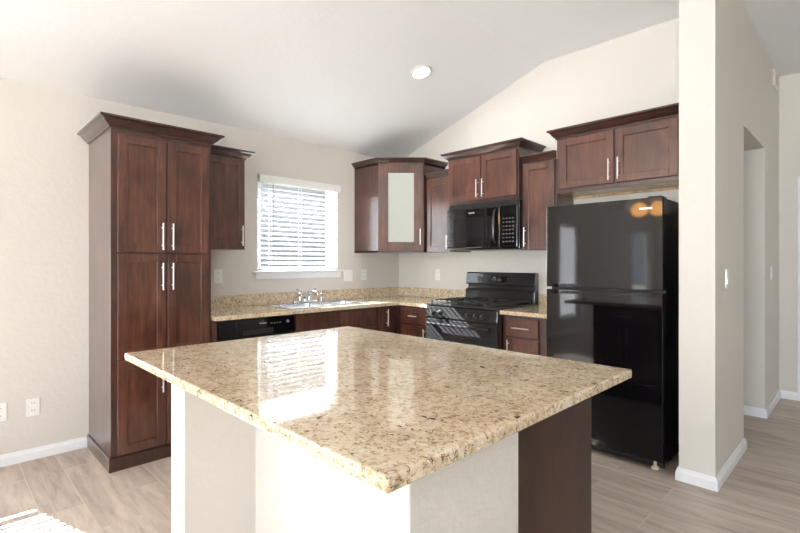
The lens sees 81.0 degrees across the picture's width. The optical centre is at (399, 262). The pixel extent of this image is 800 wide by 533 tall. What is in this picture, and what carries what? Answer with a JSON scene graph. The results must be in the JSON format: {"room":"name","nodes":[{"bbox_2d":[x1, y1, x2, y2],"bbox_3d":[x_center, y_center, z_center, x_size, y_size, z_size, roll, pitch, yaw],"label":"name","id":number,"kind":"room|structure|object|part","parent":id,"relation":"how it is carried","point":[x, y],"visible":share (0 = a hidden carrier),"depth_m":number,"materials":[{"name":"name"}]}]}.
{"room":"kitchen","nodes":[
{"label":"kitchen","id":0,"kind":"room"},
{"bbox_2d":[0,78,398,454],"bbox_3d":[-3.116,-0.008,2.497,12.710,2.600,0.150,0,0,-45],"label":"wall","id":1,"kind":"structure","parent":0,"point":[44,162],"depth_m":3.20,"materials":[{"name":"beige paint"}]},
{"bbox_2d":[0,402,6,421],"bbox_3d":[-2.535,0.947,2.962,0.072,0.117,0.008,0,0,-45],"label":"wall outlet","id":2,"kind":"object","parent":1,"relation":"attached to","point":[3,406],"visible":1,"depth_m":2.97,"materials":[{"name":"white plastic"}]},
{"bbox_2d":[26,397,39,416],"bbox_3d":[-2.415,0.947,3.081,0.072,0.117,0.008,0,0,-45],"label":"wall outlet","id":3,"kind":"object","parent":1,"relation":"attached to","point":[32,404],"visible":1,"depth_m":3.08,"materials":[{"name":"white plastic"}]},
{"bbox_2d":[0,436,86,466],"bbox_3d":[-4.828,1.255,0.679,7.420,0.074,0.016,0,0,-45],"label":"baseboard","id":4,"kind":"structure","parent":1,"relation":"attached to","point":[34,453],"depth_m":3.11,"materials":[{"name":"white wood"}]},
{"bbox_2d":[214,269,221,282],"bbox_3d":[-1.536,0.112,3.954,0.072,0.117,0.008,0,0,-45],"label":"wall outlet","id":5,"kind":"object","parent":1,"relation":"attached to","point":[217,272],"visible":1,"depth_m":3.95,"materials":[{"name":"white plastic"}]},
{"bbox_2d":[211,145,254,249],"bbox_3d":[-1.465,-0.505,3.773,0.450,0.793,0.365,0,0,-45],"label":"upper cabinet","id":6,"kind":"object","parent":1,"relation":"attached to","point":[227,164],"visible":0.59,"depth_m":3.69,"materials":[{"name":"brown wood"}]},
{"bbox_3d":[-1.395,-0.471,3.656,0.372,0.718,0.020,0,0,-45],"label":"door","id":7,"kind":"part","parent":6,"relation":"part of","materials":[{"name":"brown wood"}]},
{"bbox_3d":[-1.461,-0.869,3.777,0.438,0.064,0.365,0,0,-45],"label":"crown moulding","id":8,"kind":"part","parent":6,"relation":"part of","materials":[{"name":"brown wood"}]},
{"bbox_3d":[-1.263,-0.218,3.750,0.010,0.160,0.033,0,0,-45],"label":"handle","id":9,"kind":"part","parent":6,"relation":"part of","materials":[{"name":"silver metal"}]},
{"bbox_2d":[258,182,333,270],"bbox_3d":[-1.022,-0.357,4.583,0.892,0.853,0.050,0,0,-45],"label":"window","id":10,"kind":"structure","parent":1,"relation":"in","point":[330,193],"depth_m":4.84,"materials":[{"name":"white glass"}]},
{"bbox_2d":[258,174,340,269],"bbox_3d":[-0.957,-0.366,4.520,0.908,0.858,0.082,0,0,-45],"label":"window blind","id":11,"kind":"object","parent":10,"relation":"attached to","point":[262,178],"visible":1,"depth_m":4.48,"materials":[{"name":"white plastic"}]},
{"bbox_3d":[-0.966,0.054,4.526,0.872,0.017,0.050,0,0,-45],"label":"rail","id":12,"kind":"part","parent":11,"relation":"part of","materials":[{"name":"white plastic"}]},
{"bbox_2d":[252,270,344,278],"bbox_3d":[-0.965,0.107,4.534,1.005,0.076,0.098,0,0,-45],"label":"trim","id":13,"kind":"structure","parent":1,"relation":"attached to","point":[265,274],"depth_m":4.46,"materials":[{"name":"white wood"}]},
{"bbox_2d":[211,287,465,307],"bbox_3d":[-0.522,0.326,4.241,2.448,0.102,1.027,0,0,-45],"label":"backsplash","id":14,"kind":"structure","parent":1,"relation":"attached to","point":[221,301],"depth_m":4.78,"materials":[{"name":"beige stone"}]},
{"bbox_2d":[344,270,352,280],"bbox_3d":[-0.545,0.132,4.936,0.116,0.117,0.010,0,0,-45],"label":"light switch","id":15,"kind":"object","parent":1,"relation":"attached to","point":[348,274],"visible":0.88,"depth_m":4.94,"materials":[{"name":"white plastic"}]},
{"bbox_2d":[361,269,365,279],"bbox_3d":[-0.392,0.127,5.090,0.072,0.117,0.008,0,0,-45],"label":"wall outlet","id":16,"kind":"object","parent":1,"relation":"attached to","point":[363,271],"visible":1,"depth_m":5.08,"materials":[{"name":"white plastic"}]},
{"bbox_2d":[0,0,799,156],"bbox_3d":[0.284,-1.507,-0.927,12.710,0.762,9.800,0,0,-45],"label":"ceiling","id":17,"kind":"structure","parent":0,"point":[335,74],"depth_m":3.38,"materials":[{"name":"paint"}]},
{"bbox_2d":[410,65,431,79],"bbox_3d":[0.176,-1.588,3.898,0.183,0.063,0.175,0,0,-38],"label":"recessed light","id":18,"kind":"object","parent":17,"relation":"in","point":[422,71],"visible":1,"depth_m":3.89,"materials":[{"name":"white plastic"}]},
{"bbox_2d":[0,398,799,532],"bbox_3d":[0.284,1.342,-0.927,12.710,0.100,9.800,0,0,-45],"label":"floor","id":19,"kind":"structure","parent":0,"point":[71,491],"depth_m":2.61,"materials":[{"name":"brown wood"}]},
{"bbox_2d":[77,111,224,472],"bbox_3d":[-1.745,0.194,3.289,0.761,2.196,0.650,0,0,-45],"label":"pantry cabinet","id":20,"kind":"object","parent":19,"relation":"on","point":[150,182],"visible":0.76,"depth_m":3.05,"materials":[{"name":"brown wood"}]},
{"bbox_3d":[-1.769,1.249,3.305,0.635,0.085,0.593,0,0,-45],"label":"trim","id":21,"kind":"part","parent":20,"relation":"part of","materials":[{"name":"brown wood"}]},
{"bbox_3d":[-1.654,0.905,3.004,0.281,0.583,0.020,0,0,-45],"label":"door","id":22,"kind":"part","parent":20,"relation":"part of","materials":[{"name":"brown wood"}]},
{"bbox_3d":[-1.654,0.271,3.004,0.281,0.658,0.020,0,0,-45],"label":"door","id":23,"kind":"part","parent":20,"relation":"part of","materials":[{"name":"brown wood"}]},
{"bbox_3d":[-1.654,-0.438,3.004,0.281,0.736,0.020,0,0,-45],"label":"door","id":24,"kind":"part","parent":20,"relation":"part of","materials":[{"name":"brown wood"}]},
{"bbox_3d":[-1.745,-0.871,3.289,0.761,0.067,0.650,0,0,-45],"label":"crown moulding","id":25,"kind":"part","parent":20,"relation":"part of","materials":[{"name":"brown wood"}]},
{"bbox_3d":[-1.554,0.088,3.066,0.010,0.177,0.033,0,0,-45],"label":"handle","id":26,"kind":"part","parent":20,"relation":"part of","materials":[{"name":"silver metal"}]},
{"bbox_3d":[-1.554,-0.174,3.066,0.010,0.175,0.033,0,0,-45],"label":"handle","id":27,"kind":"part","parent":20,"relation":"part of","materials":[{"name":"silver metal"}]},
{"bbox_3d":[-1.449,0.905,3.207,0.273,0.583,0.020,0,0,-45],"label":"door","id":28,"kind":"part","parent":20,"relation":"part of","materials":[{"name":"brown wood"}]},
{"bbox_3d":[-1.509,0.088,3.111,0.010,0.177,0.033,0,0,-45],"label":"handle","id":29,"kind":"part","parent":20,"relation":"part of","materials":[{"name":"silver metal"}]},
{"bbox_3d":[-1.449,0.271,3.207,0.273,0.658,0.020,0,0,-45],"label":"door","id":30,"kind":"part","parent":20,"relation":"part of","materials":[{"name":"brown wood"}]},
{"bbox_3d":[-1.449,-0.438,3.207,0.273,0.736,0.020,0,0,-45],"label":"door","id":31,"kind":"part","parent":20,"relation":"part of","materials":[{"name":"brown wood"}]},
{"bbox_2d":[211,320,216,342],"bbox_3d":[-1.529,0.850,3.543,0.039,0.883,0.598,0,0,-45],"label":"filler panel","id":32,"kind":"object","parent":19,"relation":"on","point":[213,323],"visible":0.09,"depth_m":3.32,"materials":[{"name":"brown wood"}]},
{"bbox_2d":[217,314,294,341],"bbox_3d":[-1.275,0.854,3.766,0.628,0.875,0.602,0,0,-45],"label":"dishwasher","id":33,"kind":"object","parent":19,"relation":"on","point":[236,329],"visible":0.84,"depth_m":3.53,"materials":[{"name":"black plastic"}]},
{"bbox_3d":[-1.081,0.864,3.571,0.620,0.615,0.032,0,0,-45],"label":"door","id":34,"kind":"part","parent":33,"relation":"part of","materials":[{"name":"black metal"}]},
{"bbox_2d":[293,307,376,332],"bbox_3d":[-0.731,0.851,4.296,0.884,0.882,0.649,0,0,-45],"label":"base cabinet","id":35,"kind":"object","parent":19,"relation":"on","point":[365,318],"visible":0.13,"depth_m":4.07,"materials":[{"name":"brown wood"}]},
{"bbox_3d":[-0.688,0.499,3.942,0.426,0.145,0.020,0,0,-45],"label":"drawer","id":36,"kind":"part","parent":35,"relation":"part of","materials":[{"name":"brown wood"}]},
{"bbox_2d":[211,287,465,320],"bbox_3d":[-0.522,0.342,4.241,2.448,0.133,1.027,0,0,-45],"label":"countertop","id":37,"kind":"structure","parent":35,"relation":"on","point":[243,306],"depth_m":4.37,"materials":[{"name":"beige stone"}]},
{"bbox_2d":[292,287,323,302],"bbox_3d":[-0.801,0.302,4.364,0.344,0.137,0.239,0,0,-45],"label":"faucet","id":38,"kind":"object","parent":37,"relation":"on","point":[308,292],"visible":0.99,"depth_m":4.38,"materials":[{"name":"silver metal"}]},
{"bbox_3d":[-0.933,0.306,4.368,0.046,0.088,0.046,0,0,-45],"label":"handle","id":39,"kind":"part","parent":38,"relation":"part of","materials":[{"name":"silver metal"}]},
{"bbox_3d":[-0.896,0.359,4.405,0.267,0.022,0.044,0,0,-45],"label":"plate","id":40,"kind":"part","parent":38,"relation":"part of","materials":[{"name":"silver metal"}]},
{"bbox_3d":[-0.859,0.306,4.442,0.046,0.088,0.046,0,0,-45],"label":"handle","id":41,"kind":"part","parent":38,"relation":"part of","materials":[{"name":"silver metal"}]},
{"bbox_3d":[-0.826,0.299,4.334,0.031,0.103,0.232,0,0,-45],"label":"spout","id":42,"kind":"part","parent":38,"relation":"part of","materials":[{"name":"silver metal"}]},
{"bbox_2d":[262,300,369,308],"bbox_3d":[-0.755,0.462,4.284,0.850,0.183,0.480,0,0,-45],"label":"sink","id":43,"kind":"object","parent":37,"relation":"in","point":[325,303],"visible":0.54,"depth_m":4.30,"materials":[{"name":"metal"}]},
{"bbox_3d":[-0.872,0.464,4.108,0.390,0.180,0.349,0,0,-45],"label":"bowl","id":44,"kind":"part","parent":43,"relation":"part of","materials":[{"name":"metal"}]},
{"bbox_3d":[-0.578,0.464,4.400,0.390,0.180,0.349,0,0,-45],"label":"bowl","id":45,"kind":"part","parent":43,"relation":"part of","materials":[{"name":"metal"}]},
{"bbox_3d":[-0.378,0.499,4.250,0.428,0.145,0.020,0,0,-45],"label":"drawer","id":46,"kind":"part","parent":35,"relation":"part of","materials":[{"name":"brown wood"}]},
{"bbox_3d":[-0.378,0.879,4.250,0.428,0.585,0.020,0,0,-45],"label":"door","id":47,"kind":"part","parent":35,"relation":"part of","materials":[{"name":"brown wood"}]},
{"bbox_2d":[171,384,517,532],"bbox_3d":[-0.300,0.850,1.533,0.408,0.882,1.314,0,0,-45],"label":"wall","id":48,"kind":"structure","parent":19,"relation":"on","point":[229,474],"depth_m":1.75,"materials":[{"name":"paint"}]},
{"bbox_2d":[376,305,397,333],"bbox_3d":[-0.313,0.851,4.711,0.288,0.882,0.649,0,0,-45],"label":"base cabinet","id":49,"kind":"object","parent":19,"relation":"on","point":[387,316],"visible":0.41,"depth_m":4.49,"materials":[{"name":"brown wood"}]},
{"bbox_3d":[-0.165,0.799,4.462,0.128,0.745,0.020,0,0,-45],"label":"door","id":50,"kind":"part","parent":49,"relation":"part of","materials":[{"name":"brown wood"}]},
{"bbox_2d":[398,305,427,337],"bbox_3d":[0.326,0.851,4.659,0.649,0.882,0.425,0,0,-45],"label":"base cabinet","id":51,"kind":"object","parent":19,"relation":"on","point":[412,320],"visible":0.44,"depth_m":4.45,"materials":[{"name":"brown wood"}]},
{"bbox_3d":[0.139,0.882,4.449,0.020,0.580,0.340,0,0,-45],"label":"door","id":52,"kind":"part","parent":51,"relation":"part of","materials":[{"name":"brown wood"}]},
{"bbox_3d":[0.139,0.503,4.449,0.020,0.147,0.340,0,0,-45],"label":"drawer","id":53,"kind":"part","parent":51,"relation":"part of","materials":[{"name":"brown wood"}]},
{"bbox_2d":[426,272,538,349],"bbox_3d":[0.720,0.690,4.204,0.716,1.203,0.762,0,0,-45],"label":"gas range","id":54,"kind":"object","parent":19,"relation":"on","point":[475,319],"visible":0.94,"depth_m":4.12,"materials":[{"name":"metal"}]},
{"bbox_3d":[0.486,0.537,3.972,0.056,0.024,0.662,0,0,-45],"label":"handle","id":55,"kind":"part","parent":54,"relation":"part of","materials":[{"name":"metal"}]},
{"bbox_3d":[0.517,0.439,4.003,0.038,0.104,0.758,0,0,-45],"label":"control panel","id":56,"kind":"part","parent":54,"relation":"part of","materials":[{"name":"metal"}]},
{"bbox_3d":[0.518,0.787,4.004,0.035,0.580,0.754,0,0,-45],"label":"oven door","id":57,"kind":"part","parent":54,"relation":"part of","materials":[{"name":"metal"}]},
{"bbox_2d":[426,301,538,310],"bbox_3d":[0.741,0.373,4.225,0.656,0.027,0.762,0,0,-45],"label":"cooktop","id":58,"kind":"object","parent":54,"relation":"in","point":[440,305],"depth_m":4.02,"materials":[{"name":"metal"}]},
{"bbox_2d":[503,315,546,356],"bbox_3d":[1.165,0.851,3.815,0.649,0.882,0.400,0,0,-45],"label":"base cabinet","id":59,"kind":"object","parent":19,"relation":"on","point":[522,334],"visible":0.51,"depth_m":3.60,"materials":[{"name":"brown wood"}]},
{"bbox_3d":[0.950,0.507,3.632,0.020,0.140,0.280,0,0,-45],"label":"drawer","id":60,"kind":"part","parent":59,"relation":"part of","materials":[{"name":"brown wood"}]},
{"bbox_3d":[0.950,0.882,3.632,0.020,0.580,0.280,0,0,-45],"label":"door","id":61,"kind":"part","parent":59,"relation":"part of","materials":[{"name":"brown wood"}]},
{"bbox_2d":[500,294,546,317],"bbox_3d":[1.169,0.342,3.816,0.647,0.133,0.412,0,0,-45],"label":"countertop","id":62,"kind":"structure","parent":59,"relation":"on","point":[540,311],"depth_m":3.72,"materials":[{"name":"beige stone"}]},
{"bbox_2d":[518,397,590,532],"bbox_3d":[0.281,0.850,1.723,0.681,0.882,0.608,0,0,-45],"label":"base cabinet","id":63,"kind":"object","parent":19,"relation":"on","point":[554,452],"visible":0.24,"depth_m":1.52,"materials":[{"name":"brown wood"}]},
{"bbox_2d":[125,326,631,493],"bbox_3d":[-0.166,0.393,1.815,1.194,0.031,1.613,0,0,-45],"label":"countertop","id":64,"kind":"structure","parent":63,"relation":"on","point":[389,411],"depth_m":1.39,"materials":[{"name":"beige stone"}]},
{"bbox_2d":[547,195,678,469],"bbox_3d":[1.563,0.436,3.359,0.674,1.712,0.772,0,0,-45],"label":"refrigerator","id":65,"kind":"object","parent":19,"relation":"on","point":[613,266],"visible":0.8,"depth_m":3.04,"materials":[{"name":"black metal"}]},
{"bbox_3d":[1.153,0.206,3.311,0.024,0.020,0.218,0,0,-45],"label":"handle","id":66,"kind":"part","parent":65,"relation":"part of","materials":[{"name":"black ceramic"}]},
{"bbox_3d":[1.153,0.156,3.311,0.024,0.020,0.218,0,0,-45],"label":"handle","id":67,"kind":"part","parent":65,"relation":"part of","materials":[{"name":"black plastic"}]},
{"bbox_3d":[1.362,0.707,3.159,0.066,1.039,0.772,0,0,-45],"label":"fresh food door","id":68,"kind":"part","parent":65,"relation":"part of","materials":[{"name":"black metal"}]},
{"bbox_3d":[1.362,-0.119,3.159,0.066,0.578,0.772,0,0,-45],"label":"freezer door","id":69,"kind":"part","parent":65,"relation":"part of","materials":[{"name":"black metal"}]},
{"bbox_2d":[399,18,678,293],"bbox_3d":[1.113,-0.258,4.418,0.120,3.100,3.083,0,0,-45],"label":"wall","id":70,"kind":"structure","parent":0,"point":[636,71],"depth_m":4.09,"materials":[{"name":"beige paint"}]},
{"bbox_2d":[351,157,447,253],"bbox_3d":[-0.003,-0.583,4.955,0.708,0.950,0.748,0,0,-45],"label":"upper cabinet","id":71,"kind":"object","parent":70,"relation":"attached to","point":[391,192],"visible":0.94,"depth_m":4.72,"materials":[{"name":"brown wood"}]},
{"bbox_3d":[-0.007,-1.035,4.833,1.029,0.046,0.304,0,0,2],"label":"crown moulding","id":72,"kind":"part","parent":71,"relation":"part of","materials":[{"name":"brown wood"}]},
{"bbox_3d":[0.010,-0.561,4.740,0.460,0.869,0.018,0,0,0],"label":"frame","id":73,"kind":"part","parent":71,"relation":"part of","materials":[{"name":"brown wood"}]},
{"bbox_3d":[0.010,-0.561,4.721,0.436,0.875,0.020,0,0,0],"label":"door","id":74,"kind":"part","parent":71,"relation":"part of","materials":[{"name":"brown wood"}]},
{"bbox_3d":[0.010,-0.561,4.721,0.268,0.707,0.004,0,0,0],"label":"glass pane","id":75,"kind":"part","parent":71,"relation":"part of","materials":[{"name":"white glass"}]},
{"bbox_2d":[435,269,440,279],"bbox_3d":[0.408,0.127,5.037,0.008,0.117,0.072,0,0,-45],"label":"wall outlet","id":76,"kind":"object","parent":70,"relation":"attached to","point":[437,271],"visible":1,"depth_m":5.03,"materials":[{"name":"white plastic"}]},
{"bbox_2d":[423,169,470,252],"bbox_3d":[0.472,-0.505,4.719,0.365,0.793,0.333,0,0,-45],"label":"upper cabinet","id":77,"kind":"object","parent":70,"relation":"attached to","point":[437,181],"visible":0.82,"depth_m":4.63,"materials":[{"name":"brown wood"}]},
{"bbox_3d":[0.369,-0.869,4.607,0.060,0.064,0.321,0,0,-45],"label":"crown moulding","id":78,"kind":"part","parent":77,"relation":"part of","materials":[{"name":"brown wood"}]},
{"bbox_3d":[0.383,-0.471,4.622,0.020,0.718,0.305,0,0,-45],"label":"door","id":79,"kind":"part","parent":77,"relation":"part of","materials":[{"name":"brown wood"}]},
{"bbox_2d":[440,137,545,205],"bbox_3d":[0.840,-0.792,4.313,0.415,0.491,0.873,0,0,-45],"label":"upper cabinet","id":80,"kind":"object","parent":70,"relation":"attached to","point":[492,172],"visible":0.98,"depth_m":4.14,"materials":[{"name":"brown wood"}]},
{"bbox_3d":[0.597,-0.770,4.335,0.020,0.387,0.364,0,0,-45],"label":"door","id":81,"kind":"part","parent":80,"relation":"part of","materials":[{"name":"brown wood"}]},
{"bbox_2d":[447,199,521,250],"bbox_3d":[0.828,-0.330,4.301,0.439,0.422,0.757,0,0,-45],"label":"microwave","id":82,"kind":"object","parent":80,"relation":"attached to","point":[495,225],"visible":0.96,"depth_m":4.15,"materials":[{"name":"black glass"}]},
{"bbox_3d":[0.667,-0.316,4.263,0.039,0.361,0.585,0,0,-45],"label":"door","id":83,"kind":"part","parent":82,"relation":"part of","materials":[{"name":"black glass"}]},
{"bbox_3d":[0.818,-0.321,4.045,0.063,0.312,0.022,0,0,-45],"label":"handle","id":84,"kind":"part","parent":82,"relation":"part of","materials":[{"name":"black plastic"}]},
{"bbox_3d":[0.936,-0.316,3.994,0.037,0.361,0.169,0,0,-45],"label":"control panel","id":85,"kind":"part","parent":82,"relation":"part of","materials":[{"name":"black plastic"}]},
{"bbox_3d":[0.840,-1.004,4.313,0.415,0.067,0.873,0,0,-45],"label":"crown moulding","id":86,"kind":"part","parent":80,"relation":"part of","materials":[{"name":"brown wood"}]},
{"bbox_3d":[0.857,-0.770,4.072,0.020,0.387,0.357,0,0,-45],"label":"door","id":87,"kind":"part","parent":80,"relation":"part of","materials":[{"name":"brown wood"}]},
{"bbox_2d":[539,294,546,305],"bbox_3d":[1.391,0.326,4.037,0.020,0.102,0.412,0,0,-45],"label":"backsplash","id":88,"kind":"structure","parent":70,"relation":"attached to","point":[542,297],"depth_m":4.14,"materials":[{"name":"beige stone"}]},
{"bbox_2d":[520,150,573,250],"bbox_3d":[1.237,-0.505,3.954,0.358,0.793,0.310,0,0,-45],"label":"upper cabinet","id":89,"kind":"object","parent":70,"relation":"attached to","point":[539,170],"visible":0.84,"depth_m":3.86,"materials":[{"name":"brown wood"}]},
{"bbox_3d":[1.133,-0.869,3.851,0.042,0.064,0.310,0,0,-45],"label":"crown moulding","id":90,"kind":"part","parent":89,"relation":"part of","materials":[{"name":"brown wood"}]},
{"bbox_3d":[1.141,-0.471,3.858,0.020,0.718,0.280,0,0,-45],"label":"door","id":91,"kind":"part","parent":89,"relation":"part of","materials":[{"name":"brown wood"}]},
{"bbox_2d":[546,103,678,198],"bbox_3d":[1.664,-0.799,3.519,0.365,0.521,1.024,0,0,-45],"label":"upper cabinet","id":92,"kind":"object","parent":70,"relation":"attached to","point":[634,152],"visible":0.91,"depth_m":3.40,"materials":[{"name":"brown wood"}]},
{"bbox_3d":[1.420,-0.781,3.577,0.020,0.386,0.416,0,0,-45],"label":"door","id":93,"kind":"part","parent":92,"relation":"part of","materials":[{"name":"brown wood"}]},
{"bbox_3d":[1.529,-0.687,3.429,0.033,0.157,0.010,0,0,-45],"label":"handle","id":94,"kind":"part","parent":92,"relation":"part of","materials":[{"name":"silver metal"}]},
{"bbox_3d":[1.664,-1.023,3.519,0.365,0.072,1.024,0,0,-45],"label":"crown moulding","id":95,"kind":"part","parent":92,"relation":"part of","materials":[{"name":"brown wood"}]},
{"bbox_3d":[1.595,-0.568,3.407,0.010,0.032,0.964,0,0,-45],"label":"rail","id":96,"kind":"part","parent":92,"relation":"part of","materials":[{"name":"brown wood"}]},
{"bbox_3d":[1.707,-0.558,3.519,0.296,0.008,0.960,0,0,-45],"label":"panel","id":97,"kind":"part","parent":92,"relation":"part of","materials":[{"name":"brown wood"}]},
{"bbox_3d":[1.719,-0.781,3.276,0.020,0.386,0.406,0,0,-45],"label":"door","id":98,"kind":"part","parent":92,"relation":"part of","materials":[{"name":"brown wood"}]},
{"bbox_2d":[679,0,778,476],"bbox_3d":[2.652,-0.258,3.644,2.607,3.100,0.183,0,0,-45],"label":"wall partition","id":99,"kind":"structure","parent":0,"point":[729,101],"depth_m":2.81,"materials":[{"name":"beige paint"}]},
{"bbox_2d":[675,438,746,491],"bbox_3d":[2.027,1.255,3.023,0.876,0.074,0.215,0,0,-45],"label":"baseboard","id":100,"kind":"structure","parent":99,"relation":"attached to","point":[712,483],"depth_m":2.75,"materials":[{"name":"white wood"}]},
{"bbox_2d":[725,269,728,288],"bbox_3d":[1.995,0.097,2.854,0.072,0.117,0.010,0,0,-45],"label":"light switch","id":101,"kind":"object","parent":99,"relation":"attached to","point":[726,270],"visible":1,"depth_m":2.84,"materials":[{"name":"white plastic"}]},
{"bbox_2d":[744,390,797,418],"bbox_3d":[3.322,1.255,4.208,0.899,0.074,0.199,0,0,-36],"label":"baseboard","id":102,"kind":"structure","parent":99,"relation":"attached to","point":[751,411],"depth_m":4.03,"materials":[{"name":"white wood"}]},
{"bbox_2d":[772,69,777,89],"bbox_3d":[3.402,-1.663,4.242,0.180,0.150,0.023,0,0,-45],"label":"door chime","id":103,"kind":"object","parent":99,"relation":"attached to","point":[774,72],"visible":1,"depth_m":4.19,"materials":[{"name":"beige plastic"}]},
{"bbox_2d":[779,72,799,392],"bbox_3d":[4.687,-0.273,3.551,0.150,3.130,9.650,0,0,-45],"label":"wall","id":104,"kind":"structure","parent":0,"point":[789,85],"depth_m":4.44,"materials":[{"name":"beige paint"}]},
{"bbox_2d":[798,176,799,400],"bbox_3d":[4.078,0.239,4.059,0.038,2.105,0.960,0,0,-45],"label":"trim","id":105,"kind":"structure","parent":104,"relation":"attached to","point":[798,176],"depth_m":4.38,"materials":[{"name":"white wood"}]},
{"bbox_3d":[-0.040,1.542,-1.601,50.000,0.200,50.000,0,0,-45],"label":"ground","id":106,"kind":"structure","parent":0,"visible":0},
{"bbox_2d":[260,183,326,266],"bbox_3d":[0.580,-0.433,13.953,19.200,3.750,0.200,0,0,-45],"label":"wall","id":107,"kind":"structure","parent":106,"relation":"on","point":[264,185],"depth_m":10.78,"materials":[{"name":"white plastic"}]}
]}

